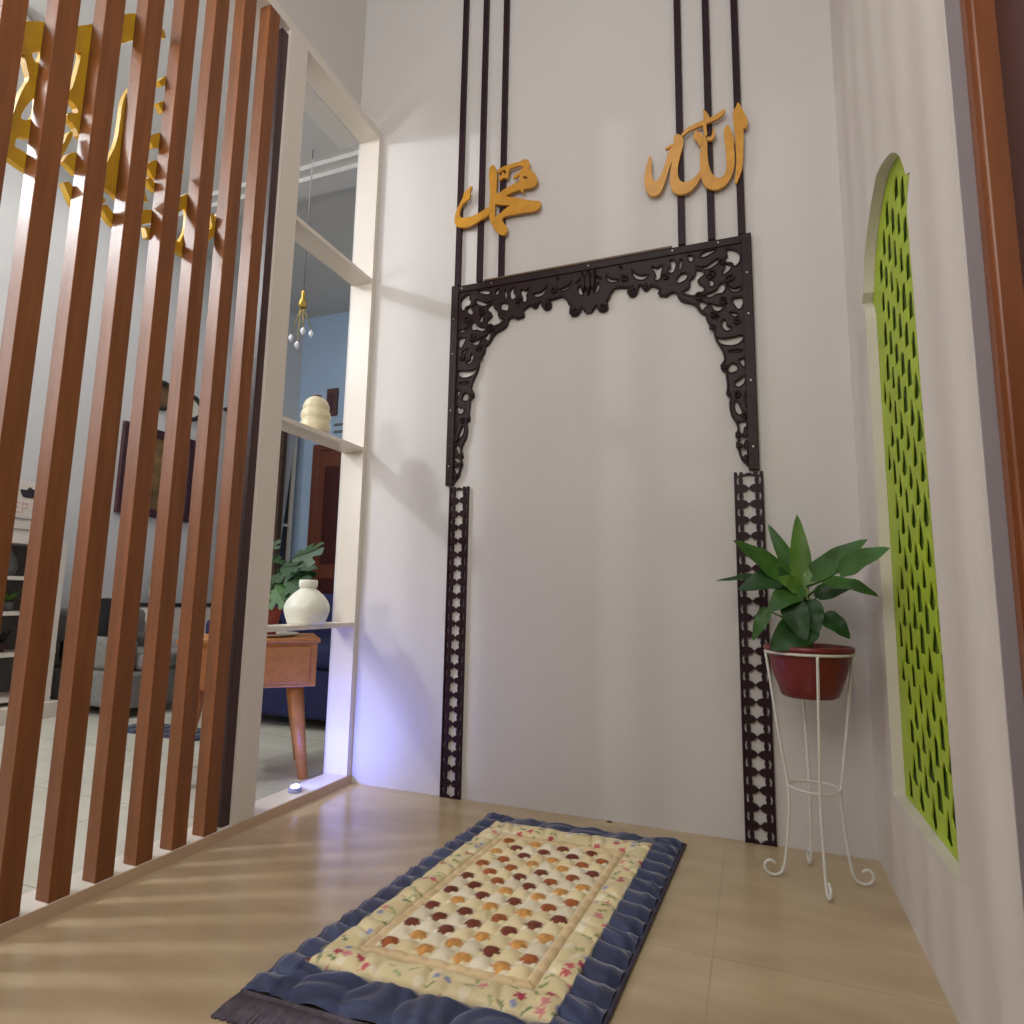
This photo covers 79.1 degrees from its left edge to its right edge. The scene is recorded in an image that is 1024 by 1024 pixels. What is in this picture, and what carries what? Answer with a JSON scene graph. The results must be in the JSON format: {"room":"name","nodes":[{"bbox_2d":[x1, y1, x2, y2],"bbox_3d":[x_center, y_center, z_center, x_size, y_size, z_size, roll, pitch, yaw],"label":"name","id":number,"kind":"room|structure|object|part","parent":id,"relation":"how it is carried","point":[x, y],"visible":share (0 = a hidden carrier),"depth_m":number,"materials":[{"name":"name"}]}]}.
{"room":"prayer room","nodes":[
{"label":"prayer room","id":0,"kind":"room"},
{"bbox_2d":[0,138,304,608],"bbox_3d":[-3.591,-0.966,3.988,0.140,4.550,6.570,-2,-8,21],"label":"wall","id":1,"kind":"structure","parent":0,"point":[13,178],"depth_m":4.85,"materials":[{"name":"white paint"}]},
{"bbox_2d":[113,421,195,522],"bbox_3d":[-3.017,-0.323,5.291,0.034,0.750,0.700,-2,-8,21],"label":"framed picture","id":2,"kind":"object","parent":1,"relation":"attached to","point":[126,424],"visible":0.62,"depth_m":5.27},
{"bbox_2d":[150,438,163,509],"bbox_3d":[-3.025,-0.322,5.294,0.017,0.630,0.580,-2,-8,21],"label":"print","id":3,"kind":"object","parent":2,"relation":"attached to","point":[159,441],"depth_m":5.28},
{"bbox_2d":[143,150,358,231],"bbox_3d":[-1.830,-2.496,4.818,2.730,0.070,0.240,-2,-8,21],"label":"trim","id":4,"kind":"structure","parent":1,"relation":"attached to","point":[339,172],"depth_m":4.64,"materials":[{"name":"paint"}]},
{"bbox_2d":[279,437,297,583],"bbox_3d":[-2.550,0.142,6.444,0.049,2.060,0.710,-2,-8,21],"label":"window","id":5,"kind":"structure","parent":1,"relation":"in","point":[285,547],"depth_m":6.74,"materials":[{"name":"clear glass"}]},
{"bbox_3d":[-2.431,0.186,6.749,0.049,1.940,0.050,-2,-8,21],"label":"frame","id":6,"kind":"part","parent":5,"relation":"part of","materials":[{"name":"white paint"}]},
{"bbox_3d":[-2.560,-0.931,6.425,0.113,0.027,1.020,-2,-8,21],"label":"curtain rod","id":7,"kind":"object","parent":1,"relation":"attached to","visible":0},
{"bbox_2d":[269,431,287,602],"bbox_3d":[-2.564,0.319,6.154,0.042,2.510,0.750,-2,-8,21],"label":"curtain","id":8,"kind":"object","parent":7,"relation":"hanging from","point":[284,435],"visible":0.07,"depth_m":6.52,"materials":[{"name":"grey fabric"}]},
{"bbox_2d":[278,433,296,570],"bbox_3d":[-2.454,0.159,6.594,0.023,2.070,0.300,-2,-8,21],"label":"sheer curtain","id":9,"kind":"object","parent":7,"relation":"hanging from","point":[291,440],"visible":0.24,"depth_m":6.72,"materials":[{"name":"fabric"}]},
{"bbox_2d":[16,0,358,318],"bbox_3d":[-2.276,-2.746,3.680,2.730,0.100,6.470,-2,-8,21],"label":"ceiling","id":10,"kind":"structure","parent":0,"point":[332,214],"depth_m":4.52,"materials":[{"name":"paint"}]},
{"bbox_2d":[26,12,32,20],"bbox_3d":[-2.828,-2.703,3.396,0.340,0.082,0.340,-2,-8,21],"label":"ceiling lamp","id":11,"kind":"object","parent":10,"relation":"attached to","point":[29,18],"visible":0.02,"depth_m":3.42,"materials":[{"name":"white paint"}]},
{"bbox_2d":[288,150,313,348],"bbox_3d":[-1.463,-1.831,4.336,0.232,1.506,0.146,-2,-8,21],"label":"chandelier","id":12,"kind":"object","parent":10,"relation":"hanging from","point":[302,304],"visible":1,"depth_m":4.27,"materials":[{"name":"gold metal"}]},
{"bbox_3d":[-1.440,-1.290,4.216,0.006,0.288,0.059,1,-8,1],"label":"arm","id":13,"kind":"part","parent":12,"relation":"part of","materials":[{"name":"gold metal"}]},
{"bbox_3d":[-1.426,-2.048,4.348,0.007,1.072,0.008,-2,-8,21],"label":"chain","id":14,"kind":"part","parent":12,"relation":"part of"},
{"bbox_2d":[204,0,366,148],"bbox_3d":[-1.482,-2.847,1.778,0.120,1.350,3.500,-2,-8,21],"label":"wall","id":15,"kind":"structure","parent":0,"point":[335,29],"depth_m":3.12,"materials":[{"name":"paint"}]},
{"bbox_2d":[290,311,348,576],"bbox_3d":[-0.954,-0.586,6.410,3.100,4.550,0.100,-2,-8,21],"label":"wall","id":16,"kind":"structure","parent":0,"point":[324,355],"depth_m":6.91,"materials":[{"name":"blue paint"}]},
{"bbox_2d":[307,445,340,593],"bbox_3d":[-1.757,0.470,6.484,0.920,2.450,0.060,-2,-8,21],"label":"door","id":17,"kind":"structure","parent":16,"relation":"in","point":[326,462],"depth_m":6.62,"materials":[{"name":"brown wood"}]},
{"bbox_3d":[-1.765,0.492,6.463,0.580,2.000,0.011,-2,-8,21],"label":"panel","id":18,"kind":"part","parent":17,"relation":"part of","materials":[{"name":"brown wood"}]},
{"bbox_2d":[327,388,338,415],"bbox_3d":[-1.979,-1.209,6.825,0.138,0.305,0.035,-2,-8,21],"label":"wall plaque","id":19,"kind":"object","parent":16,"relation":"attached to","point":[332,394],"visible":0.77,"depth_m":6.80,"materials":[{"name":"brown wood"}]},
{"bbox_3d":[-1.984,-1.211,6.812,0.088,0.185,0.007,-2,-8,21],"label":"raised panel","id":20,"kind":"part","parent":19,"relation":"part of","materials":[{"name":"brown wood"}]},
{"bbox_2d":[333,423,342,432],"bbox_3d":[-0.921,-0.949,6.389,2.200,0.105,0.012,-2,-8,21],"label":"trim","id":21,"kind":"structure","parent":16,"relation":"attached to","point":[335,424],"depth_m":6.76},
{"bbox_2d":[0,701,958,1023],"bbox_3d":[-1.234,1.254,2.752,5.279,0.100,6.570,-2,-8,21],"label":"floor","id":22,"kind":"structure","parent":0,"point":[728,940],"depth_m":1.62,"materials":[{"name":"tile"}]},
{"bbox_2d":[0,539,67,725],"bbox_3d":[-3.400,0.717,3.731,0.369,1.152,1.220,-2,-8,21],"label":"display cabinet","id":23,"kind":"object","parent":22,"relation":"on","point":[10,619],"visible":0.16,"depth_m":4.18,"materials":[{"name":"white paint"}]},
{"bbox_2d":[0,630,11,652],"bbox_3d":[-3.286,0.823,3.974,0.137,0.149,0.139,-2,-8,21],"label":"shelf plant","id":24,"kind":"object","parent":23,"relation":"on","point":[3,636],"visible":1,"depth_m":3.98,"materials":[{"name":"plant"}]},
{"bbox_3d":[-3.288,0.867,3.969,0.076,0.060,0.076,-2,-8,21],"label":"pot","id":25,"kind":"part","parent":24,"relation":"part of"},
{"bbox_2d":[3,589,21,610],"bbox_3d":[-3.273,0.568,4.028,0.136,0.148,0.138,-2,-8,21],"label":"shelf plant","id":26,"kind":"object","parent":23,"relation":"on","point":[8,605],"visible":0.8,"depth_m":4.01,"materials":[{"name":"green plant"}]},
{"bbox_3d":[-3.276,0.612,4.023,0.076,0.060,0.076,-2,-8,21],"label":"pot","id":27,"kind":"part","parent":26,"relation":"part of","materials":[{"name":"grey ceramic"}]},
{"bbox_2d":[8,548,17,575],"bbox_3d":[-3.300,0.327,4.041,0.140,0.180,0.140,-2,-8,21],"label":"vase","id":28,"kind":"object","parent":23,"relation":"on","point":[13,565],"visible":0.38,"depth_m":4.03,"materials":[{"name":"grey ceramic"}]},
{"bbox_3d":[-3.567,0.683,3.785,0.020,1.028,1.150,-2,-8,21],"label":"panel","id":29,"kind":"part","parent":23,"relation":"part of","materials":[{"name":"black wood"}]},
{"bbox_2d":[12,480,35,539],"bbox_3d":[-3.208,-0.018,3.995,0.026,0.383,0.610,-2,-8,21],"label":"sign","id":30,"kind":"object","parent":23,"relation":"on","point":[23,515],"visible":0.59,"depth_m":4.05,"materials":[{"name":"white paint"}]},
{"bbox_3d":[-3.200,0.071,3.979,0.006,0.078,0.610,-2,-8,21],"label":"moulding","id":31,"kind":"part","parent":30,"relation":"part of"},
{"bbox_3d":[-3.169,-0.127,4.083,0.003,0.075,0.120,-2,-8,21],"label":"crown","id":32,"kind":"part","parent":30,"relation":"part of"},
{"bbox_2d":[0,691,50,702],"bbox_3d":[-3.426,1.148,3.663,0.302,0.024,1.150,-2,-8,21],"label":"shelf","id":33,"kind":"object","parent":23,"relation":"attached to","point":[4,695],"depth_m":4.09,"materials":[{"name":"white paint"}]},
{"bbox_2d":[0,649,55,657],"bbox_3d":[-3.421,0.870,3.701,0.302,0.024,1.150,-2,-8,21],"label":"shelf","id":34,"kind":"object","parent":23,"relation":"attached to","point":[7,652],"depth_m":4.03,"materials":[{"name":"white paint"}]},
{"bbox_2d":[3,610,59,615],"bbox_3d":[-3.416,0.613,3.736,0.302,0.024,1.150,-2,-8,21],"label":"shelf","id":35,"kind":"object","parent":23,"relation":"attached to","point":[14,612],"depth_m":3.97,"materials":[{"name":"white paint"}]},
{"bbox_2d":[7,576,63,580],"bbox_3d":[-3.412,0.390,3.767,0.302,0.024,1.150,-2,-8,21],"label":"shelf","id":36,"kind":"object","parent":23,"relation":"attached to","point":[10,578],"depth_m":4.00,"materials":[{"name":"white paint"}]},
{"bbox_2d":[12,539,67,546],"bbox_3d":[-3.408,0.157,3.799,0.302,0.024,1.150,-2,-8,21],"label":"shelf","id":37,"kind":"object","parent":23,"relation":"attached to","point":[15,542],"depth_m":4.04,"materials":[{"name":"white paint"}]},
{"bbox_3d":[-3.217,0.753,4.245,0.299,1.028,0.030,-2,-8,21],"label":"panel","id":38,"kind":"part","parent":23,"relation":"part of","materials":[{"name":"white paint"}]},
{"bbox_2d":[50,609,178,707],"bbox_3d":[-2.805,1.063,4.511,0.820,0.700,0.600,-2,-8,21],"label":"sofa","id":39,"kind":"object","parent":22,"relation":"on","point":[99,663],"visible":0.16,"depth_m":4.31,"materials":[{"name":"grey fabric"}]},
{"bbox_3d":[-2.861,0.969,4.275,0.690,0.220,0.100,-2,-8,21],"label":"arm","id":40,"kind":"part","parent":39,"relation":"part of","materials":[{"name":"grey fabric"}]},
{"bbox_3d":[-3.082,0.924,4.638,0.220,0.400,0.600,-2,-8,21],"label":"backrest","id":41,"kind":"part","parent":39,"relation":"part of","materials":[{"name":"grey fabric"}]},
{"bbox_2d":[97,598,111,636],"bbox_3d":[-2.899,0.807,4.498,0.154,0.360,0.340,-2,-8,21],"label":"cushion","id":42,"kind":"object","parent":39,"relation":"on","point":[105,606],"visible":0.16,"depth_m":4.41,"materials":[{"name":"black fabric"}]},
{"bbox_2d":[134,646,176,670],"bbox_3d":[-2.712,1.050,4.476,0.620,0.120,0.420,-2,-8,21],"label":"seat cushion","id":43,"kind":"object","parent":39,"relation":"on","point":[139,652],"depth_m":4.39,"materials":[{"name":"grey fabric"}]},
{"bbox_3d":[-2.682,1.036,4.737,0.690,0.220,0.100,-2,-8,21],"label":"arm","id":44,"kind":"part","parent":39,"relation":"part of","materials":[{"name":"grey fabric"}]},
{"bbox_2d":[128,723,200,740],"bbox_3d":[-2.062,1.315,3.731,0.670,0.015,0.240,-2,-8,21],"label":"floor mat","id":45,"kind":"object","parent":22,"relation":"on","point":[131,728],"visible":0.12,"depth_m":3.69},
{"bbox_2d":[140,603,210,633],"bbox_3d":[-2.803,1.147,5.266,0.353,0.740,0.660,-2,-8,21],"label":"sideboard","id":46,"kind":"object","parent":22,"relation":"on","point":[144,606],"visible":0.02,"depth_m":5.04,"materials":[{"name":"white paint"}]},
{"bbox_3d":[-2.699,1.097,5.071,0.015,0.610,0.280,-2,-8,21],"label":"door","id":47,"kind":"part","parent":46,"relation":"part of","materials":[{"name":"white paint"}]},
{"bbox_3d":[-2.587,1.138,5.357,0.015,0.610,0.280,-2,-8,21],"label":"door","id":48,"kind":"part","parent":46,"relation":"part of","materials":[{"name":"white paint"}]},
{"bbox_2d":[0,0,382,940],"bbox_3d":[-1.343,-0.589,1.506,0.119,3.209,3.300,-2,-8,21],"label":"divider","id":49,"kind":"object","parent":22,"relation":"on","point":[225,806],"depth_m":1.96,"materials":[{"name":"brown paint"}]},
{"bbox_2d":[6,13,215,257],"bbox_3d":[-1.218,-1.173,1.905,0.022,0.907,0.916,-2,-8,21],"label":"calligraphy","id":50,"kind":"object","parent":49,"relation":"attached to","point":[20,128],"visible":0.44,"depth_m":1.80,"materials":[{"name":"gold metal"}]},
{"bbox_3d":[-0.981,-0.451,2.439,0.116,3.128,0.103,-2,-8,21],"label":"post","id":51,"kind":"part","parent":49,"relation":"part of","materials":[{"name":"white paint"}]},
{"bbox_2d":[288,784,301,793],"bbox_3d":[-0.887,1.128,2.537,0.056,0.029,0.056,-2,-8,21],"label":"puck light","id":52,"kind":"object","parent":49,"relation":"on","point":[295,788],"visible":1,"depth_m":2.52,"materials":[{"name":"white plastic"}]},
{"bbox_2d":[283,580,329,624],"bbox_3d":[-0.874,0.384,2.651,0.188,0.186,0.188,-2,-8,21],"label":"vase","id":53,"kind":"object","parent":49,"relation":"on","point":[307,605],"visible":1,"depth_m":2.58,"materials":[{"name":"white ceramic"}]},
{"bbox_2d":[267,622,353,631],"bbox_3d":[-0.880,0.483,2.622,0.114,0.020,0.556,-2,-8,21],"label":"shelf","id":54,"kind":"object","parent":49,"relation":"attached to","point":[337,626],"depth_m":2.59,"materials":[{"name":"white paint"}]},
{"bbox_2d":[300,394,330,433],"bbox_3d":[-0.867,-0.431,2.744,0.129,0.173,0.129,-2,-8,21],"label":"vase","id":55,"kind":"object","parent":49,"relation":"on","point":[315,413],"visible":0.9,"depth_m":2.69,"materials":[{"name":"beige ceramic"}]},
{"bbox_3d":[-1.316,-2.157,1.722,0.115,0.044,3.300,-2,-8,21],"label":"rail","id":56,"kind":"part","parent":49,"relation":"part of","materials":[{"name":"white paint"}]},
{"bbox_2d":[281,416,362,452],"bbox_3d":[-0.865,-0.335,2.734,0.114,0.020,0.556,-2,-8,21],"label":"shelf","id":57,"kind":"object","parent":49,"relation":"attached to","point":[291,426],"depth_m":2.72,"materials":[{"name":"white paint"}]},
{"bbox_2d":[295,215,371,285],"bbox_3d":[-0.850,-1.186,2.851,0.114,0.020,0.556,-2,-8,21],"label":"shelf","id":58,"kind":"object","parent":49,"relation":"attached to","point":[307,237],"depth_m":2.85,"materials":[{"name":"white paint"}]},
{"bbox_2d":[176,633,320,779],"bbox_3d":[-1.260,0.913,2.951,0.604,0.635,0.414,4,-8,-22],"label":"side table","id":59,"kind":"object","parent":22,"relation":"on","point":[290,662],"visible":0.48,"depth_m":2.86,"materials":[{"name":"brown wood"}]},
{"bbox_3d":[-1.538,1.023,2.999,0.116,0.421,0.072,-2,-8,21],"label":"leg","id":60,"kind":"part","parent":59,"relation":"part of","materials":[{"name":"brown wood"}]},
{"bbox_3d":[-1.419,0.985,2.704,0.076,0.421,0.116,-2,-8,21],"label":"leg","id":61,"kind":"part","parent":59,"relation":"part of","materials":[{"name":"brown wood"}]},
{"bbox_3d":[-1.183,0.693,2.796,0.520,0.165,0.006,4,-8,-22],"label":"drawer","id":62,"kind":"part","parent":59,"relation":"part of","materials":[{"name":"brown wood"}]},
{"bbox_2d":[267,631,297,637],"bbox_3d":[-1.203,0.592,3.003,0.324,0.016,0.324,-2,-8,21],"label":"tray","id":63,"kind":"object","parent":59,"relation":"on","point":[280,633],"visible":0.43,"depth_m":2.97,"materials":[{"name":"white ceramic"}]},
{"bbox_2d":[267,539,323,634],"bbox_3d":[-1.167,0.352,3.050,0.629,0.492,0.240,-3,-9,27],"label":"potted plant","id":64,"kind":"object","parent":63,"relation":"on","point":[304,560],"visible":0.41,"depth_m":2.98,"materials":[{"name":"green plant"}]},
{"bbox_3d":[-1.217,0.530,3.028,0.180,0.130,0.179,-2,-8,21],"label":"pot","id":65,"kind":"part","parent":64,"relation":"part of","materials":[{"name":"ceramic"}]},
{"bbox_3d":[-1.115,1.054,3.166,0.076,0.421,0.116,-2,-8,21],"label":"leg","id":66,"kind":"part","parent":59,"relation":"part of","materials":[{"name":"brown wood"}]},
{"bbox_3d":[-0.996,1.015,2.871,0.116,0.421,0.072,-2,-8,21],"label":"leg","id":67,"kind":"part","parent":59,"relation":"part of","materials":[{"name":"brown wood"}]},
{"bbox_2d":[205,594,332,720],"bbox_3d":[-1.359,0.991,4.305,1.250,0.840,0.820,-2,-8,21],"label":"sofa","id":68,"kind":"object","parent":22,"relation":"on","point":[274,700],"visible":0.09,"depth_m":3.85,"materials":[{"name":"blue fabric"}]},
{"bbox_3d":[-1.901,0.904,4.480,0.120,0.280,0.710,-2,-8,21],"label":"arm","id":69,"kind":"part","parent":68,"relation":"part of"},
{"bbox_3d":[-1.245,0.844,4.617,1.250,0.460,0.200,-2,-8,21],"label":"backrest","id":70,"kind":"part","parent":68,"relation":"part of","materials":[{"name":"blue fabric"}]},
{"bbox_2d":[316,638,330,668],"bbox_3d":[-1.395,0.948,4.217,1.050,0.140,0.620,-2,-8,21],"label":"seat cushion","id":71,"kind":"object","parent":68,"relation":"on","point":[323,650],"depth_m":3.81,"materials":[{"name":"blue fabric"}]},
{"bbox_2d":[211,812,686,1023],"bbox_3d":[0.003,1.059,1.694,0.793,0.044,1.297,-2,-8,21],"label":"rug","id":72,"kind":"object","parent":22,"relation":"on","point":[512,920],"visible":1,"depth_m":1.48,"materials":[{"name":"fabric"}]},
{"bbox_3d":[0.004,1.049,1.714,0.371,0.019,0.755,-2,-9,24],"label":"panel","id":73,"kind":"part","parent":72,"relation":"part of","materials":[{"name":"beige fabric"}]},
{"bbox_2d":[763,649,874,901],"bbox_3d":[0.940,0.784,1.936,0.265,0.686,0.265,4,-8,-23],"label":"plant stand","id":74,"kind":"object","parent":22,"relation":"on","point":[829,894],"visible":0.91,"depth_m":1.92,"materials":[{"name":"white metal"}]},
{"bbox_3d":[0.829,0.787,1.961,0.088,0.682,0.009,-1,-8,13],"label":"leg","id":75,"kind":"part","parent":74,"relation":"part of","materials":[{"name":"white metal"}]},
{"bbox_2d":[716,515,889,700],"bbox_3d":[0.955,0.293,1.978,0.312,0.582,0.599,7,-10,-37],"label":"potted plant","id":76,"kind":"object","parent":74,"relation":"on","point":[791,574],"visible":0.97,"depth_m":1.94,"materials":[{"name":"green plant"}]},
{"bbox_3d":[0.952,0.332,1.996,0.025,0.270,0.026,-2,-8,21],"label":"stem","id":77,"kind":"part","parent":76,"relation":"part of","materials":[{"name":"green plant"}]},
{"bbox_3d":[0.945,0.505,1.974,0.266,0.160,0.266,-2,-8,21],"label":"pot","id":78,"kind":"part","parent":76,"relation":"part of","materials":[{"name":"red ceramic"}]},
{"bbox_3d":[0.968,0.801,2.045,0.009,0.682,0.088,-1,-8,14],"label":"leg","id":79,"kind":"part","parent":74,"relation":"part of","materials":[{"name":"white metal"}]},
{"bbox_3d":[0.912,0.770,1.826,0.009,0.682,0.088,-1,-8,14],"label":"leg","id":80,"kind":"part","parent":74,"relation":"part of","materials":[{"name":"white metal"}]},
{"bbox_3d":[1.051,0.784,1.910,0.088,0.682,0.009,-1,-8,13],"label":"leg","id":81,"kind":"part","parent":74,"relation":"part of","materials":[{"name":"white metal"}]},
{"bbox_2d":[323,0,879,860],"bbox_3d":[0.282,-1.060,2.793,2.329,4.550,0.120,-2,-8,21],"label":"wall","id":82,"kind":"structure","parent":0,"point":[601,459],"depth_m":2.59,"materials":[{"name":"paint"}]},
{"bbox_2d":[439,486,469,799],"bbox_3d":[-0.247,0.544,2.695,0.094,1.326,0.014,-2,-8,21],"label":"decorative lattice panel","id":83,"kind":"object","parent":82,"relation":"attached to","point":[450,581],"visible":1,"depth_m":2.69,"materials":[{"name":"brown wood"}]},
{"bbox_2d":[454,0,469,285],"bbox_3d":[-0.236,-2.185,3.082,0.028,2.258,0.018,-2,-8,21],"label":"batten","id":84,"kind":"object","parent":82,"relation":"attached to","point":[466,7],"visible":1,"depth_m":3.03,"materials":[{"name":"brown wood"}]},
{"bbox_2d":[476,0,489,282],"bbox_3d":[-0.131,-2.189,3.042,0.028,2.258,0.018,-2,-8,21],"label":"batten","id":85,"kind":"object","parent":82,"relation":"attached to","point":[486,13],"visible":1,"depth_m":2.98,"materials":[{"name":"brown wood"}]},
{"bbox_2d":[454,159,541,236],"bbox_3d":[-0.068,-1.454,2.895,0.434,0.370,0.014,-2,-8,21],"label":"calligraphy","id":86,"kind":"object","parent":82,"relation":"attached to","point":[515,206],"visible":1,"depth_m":2.87,"materials":[{"name":"paint"}]},
{"bbox_2d":[498,0,509,276],"bbox_3d":[-0.030,-2.192,3.003,0.028,2.258,0.018,-2,-8,21],"label":"batten","id":87,"kind":"object","parent":82,"relation":"attached to","point":[506,23],"visible":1,"depth_m":2.96,"materials":[{"name":"brown wood"}]},
{"bbox_2d":[445,232,759,486],"bbox_3d":[0.323,-0.613,2.627,1.317,0.959,0.038,-2,-8,21],"label":"arch","id":88,"kind":"object","parent":82,"relation":"attached to","point":[586,276],"visible":1,"depth_m":2.62,"materials":[{"name":"brown wood"}]},
{"bbox_3d":[-0.273,-0.590,2.862,0.036,0.955,0.024,-2,-8,21],"label":"rail","id":89,"kind":"part","parent":88,"relation":"part of","materials":[{"name":"brown wood"}]},
{"bbox_3d":[0.324,-1.063,2.700,1.289,0.032,0.021,-2,-8,21],"label":"rail","id":90,"kind":"part","parent":88,"relation":"part of","materials":[{"name":"brown wood"}]},
{"bbox_3d":[0.922,-0.631,2.404,0.038,0.955,0.024,-2,-8,21],"label":"rail","id":91,"kind":"part","parent":88,"relation":"part of","materials":[{"name":"brown wood"}]},
{"bbox_2d":[673,0,685,245],"bbox_3d":[0.721,-2.218,2.715,0.028,2.258,0.018,-2,-8,21],"label":"batten","id":92,"kind":"object","parent":82,"relation":"attached to","point":[676,3],"visible":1,"depth_m":2.64,"materials":[{"name":"brown wood"}]},
{"bbox_2d":[644,103,747,197],"bbox_3d":[0.759,-1.490,2.577,0.416,0.371,0.015,-2,-8,21],"label":"calligraphy","id":93,"kind":"object","parent":82,"relation":"attached to","point":[653,188],"visible":1,"depth_m":2.56,"materials":[{"name":"paint"}]},
{"bbox_2d":[701,0,714,240],"bbox_3d":[0.831,-2.222,2.673,0.028,2.258,0.018,-2,-8,21],"label":"batten","id":94,"kind":"object","parent":82,"relation":"attached to","point":[705,4],"visible":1,"depth_m":2.60,"materials":[{"name":"brown wood"}]},
{"bbox_2d":[730,0,744,235],"bbox_3d":[0.938,-2.226,2.632,0.028,2.258,0.018,-2,-8,21],"label":"batten","id":95,"kind":"object","parent":82,"relation":"attached to","point":[733,3],"visible":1,"depth_m":2.56,"materials":[{"name":"brown wood"}]},
{"bbox_2d":[734,471,776,846],"bbox_3d":[0.883,0.505,2.260,0.103,1.326,0.014,-2,-8,21],"label":"decorative lattice panel","id":96,"kind":"object","parent":82,"relation":"attached to","point":[766,737],"visible":0.9,"depth_m":2.24,"materials":[{"name":"brown wood"}]},
{"bbox_2d":[829,0,1023,1023],"bbox_3d":[0.661,-1.328,0.790,0.030,4.550,3.620,-2,-8,21],"label":"wall","id":97,"kind":"structure","parent":0,"point":[893,89],"depth_m":1.27,"materials":[{"name":"white paint"}]},
{"bbox_2d":[872,156,958,861],"bbox_3d":[1.050,-0.088,1.609,0.029,1.738,0.676,-2,-8,21],"label":"lattice panel","id":98,"kind":"object","parent":97,"relation":"attached to","point":[924,722],"visible":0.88,"depth_m":1.63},
{"bbox_2d":[944,0,1023,910],"bbox_3d":[0.624,-0.198,0.594,0.027,2.256,0.944,-2,-8,21],"label":"trim","id":99,"kind":"structure","parent":97,"relation":"attached to","point":[1014,702],"depth_m":1.02,"materials":[{"name":"brown wood"}]},
{"bbox_2d":[960,0,1023,699],"bbox_3d":[0.664,-0.194,0.578,0.084,2.246,0.924,-2,-8,21],"label":"door","id":100,"kind":"structure","parent":97,"relation":"in","point":[993,30],"depth_m":1.00,"materials":[{"name":"brown wood"}]}
]}

